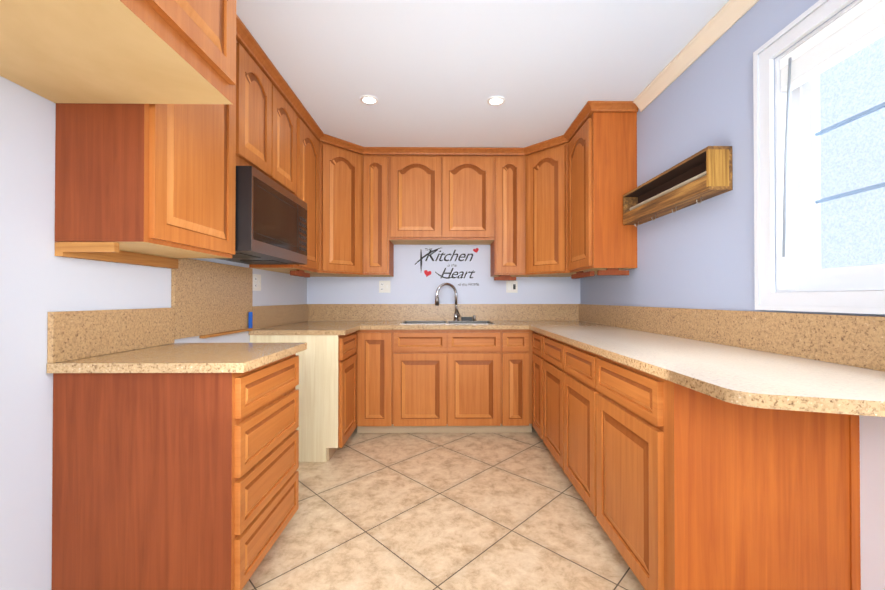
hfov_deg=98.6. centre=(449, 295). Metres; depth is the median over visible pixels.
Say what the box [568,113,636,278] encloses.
upper cabinet
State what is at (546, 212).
upper cabinet
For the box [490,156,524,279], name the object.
upper cabinet
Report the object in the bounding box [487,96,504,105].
recessed light
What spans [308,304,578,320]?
backsplash
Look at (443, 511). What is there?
floor
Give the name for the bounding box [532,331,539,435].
base cabinet
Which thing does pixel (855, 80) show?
window glass
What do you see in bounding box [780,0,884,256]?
window blind
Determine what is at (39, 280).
wall
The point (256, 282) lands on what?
outlet
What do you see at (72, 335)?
backsplash
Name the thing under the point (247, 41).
crown molding
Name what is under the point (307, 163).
upper cabinet
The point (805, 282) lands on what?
window
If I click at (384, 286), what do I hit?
electrical outlet
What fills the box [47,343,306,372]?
countertop
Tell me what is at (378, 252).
upper cabinet
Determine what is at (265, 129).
upper cabinet
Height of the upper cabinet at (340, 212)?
1.086 m
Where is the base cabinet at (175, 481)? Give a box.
[52,353,298,589]
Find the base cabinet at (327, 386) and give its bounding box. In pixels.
[250,332,356,461]
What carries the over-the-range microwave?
attached to the upper cabinet at (265, 129)
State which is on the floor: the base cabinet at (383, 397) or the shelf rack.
the base cabinet at (383, 397)
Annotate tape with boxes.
[249,312,252,327]
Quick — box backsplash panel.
[171,258,252,338]
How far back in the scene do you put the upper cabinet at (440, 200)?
3.44 m
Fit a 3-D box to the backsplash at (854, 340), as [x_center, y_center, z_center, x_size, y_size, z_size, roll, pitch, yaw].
[1.312,0.152,1.850,0.020,0.164,3.838,0,0,-1]
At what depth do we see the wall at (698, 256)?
1.88 m
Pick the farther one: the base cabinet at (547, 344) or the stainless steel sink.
the stainless steel sink
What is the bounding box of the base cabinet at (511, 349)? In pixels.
[491,329,533,432]
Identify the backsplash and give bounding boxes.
[47,308,174,362]
[252,304,307,329]
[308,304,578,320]
[579,304,884,370]
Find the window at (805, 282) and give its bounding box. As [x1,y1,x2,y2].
[753,0,884,313]
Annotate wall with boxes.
[0,76,306,589]
[307,245,579,303]
[580,0,884,589]
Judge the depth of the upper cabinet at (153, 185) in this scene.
1.35 m
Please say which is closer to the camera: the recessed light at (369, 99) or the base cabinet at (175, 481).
the base cabinet at (175, 481)
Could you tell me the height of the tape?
0.110 m
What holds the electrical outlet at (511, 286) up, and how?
attached to the wall at (411, 282)
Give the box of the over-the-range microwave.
[215,166,306,264]
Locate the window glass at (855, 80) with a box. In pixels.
[820,36,884,268]
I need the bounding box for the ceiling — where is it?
[236,0,728,147]
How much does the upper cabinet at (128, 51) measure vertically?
0.621 m
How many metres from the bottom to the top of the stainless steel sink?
0.185 m
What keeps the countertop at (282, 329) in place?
on the base cabinet at (327, 386)
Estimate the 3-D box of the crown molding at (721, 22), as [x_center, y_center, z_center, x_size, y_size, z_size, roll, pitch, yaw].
[1.318,-1.312,-0.051,0.056,0.076,5.295,0,0,-1]
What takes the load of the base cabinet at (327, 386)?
on the floor
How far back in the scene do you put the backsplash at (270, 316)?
3.03 m
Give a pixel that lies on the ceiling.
(432, 73)
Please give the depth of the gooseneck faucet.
3.65 m
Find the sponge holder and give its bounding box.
[461,315,474,320]
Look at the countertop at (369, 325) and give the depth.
3.11 m
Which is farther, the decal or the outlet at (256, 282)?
the decal
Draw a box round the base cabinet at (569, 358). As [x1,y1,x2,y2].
[556,339,583,499]
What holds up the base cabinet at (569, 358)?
on the floor
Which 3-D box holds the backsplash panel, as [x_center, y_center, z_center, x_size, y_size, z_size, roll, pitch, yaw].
[-1.365,0.024,2.258,0.030,0.427,0.756,0,0,-1]
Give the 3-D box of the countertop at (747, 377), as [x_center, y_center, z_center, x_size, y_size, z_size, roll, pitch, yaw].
[0.990,0.254,2.226,0.654,0.033,3.077,0,0,-1]
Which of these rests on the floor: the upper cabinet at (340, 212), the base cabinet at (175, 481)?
the base cabinet at (175, 481)
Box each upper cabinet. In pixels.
[0,0,235,103]
[55,85,235,268]
[236,40,295,193]
[249,115,319,276]
[286,142,367,276]
[363,155,393,276]
[389,155,493,244]
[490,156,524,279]
[520,143,596,276]
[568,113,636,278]
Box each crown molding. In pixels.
[236,14,638,155]
[633,0,758,111]
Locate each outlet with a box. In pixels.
[253,274,260,290]
[379,281,389,292]
[506,281,517,292]
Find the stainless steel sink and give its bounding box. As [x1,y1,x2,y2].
[400,321,493,323]
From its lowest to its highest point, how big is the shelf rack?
0.240 m
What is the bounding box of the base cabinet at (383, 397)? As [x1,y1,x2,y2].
[355,330,410,432]
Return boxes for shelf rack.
[623,146,732,226]
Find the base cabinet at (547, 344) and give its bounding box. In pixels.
[540,334,555,459]
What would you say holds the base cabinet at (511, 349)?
on the floor
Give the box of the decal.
[415,247,478,285]
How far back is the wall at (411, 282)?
3.76 m
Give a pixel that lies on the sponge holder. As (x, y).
(468, 318)
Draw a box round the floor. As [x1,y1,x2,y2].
[242,424,644,589]
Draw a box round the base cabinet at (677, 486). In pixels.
[584,350,860,589]
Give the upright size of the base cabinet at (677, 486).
0.880 m
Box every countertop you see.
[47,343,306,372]
[249,325,364,334]
[286,321,532,329]
[529,321,884,416]
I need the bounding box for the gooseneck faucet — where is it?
[435,283,459,320]
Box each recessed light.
[360,95,377,104]
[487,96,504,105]

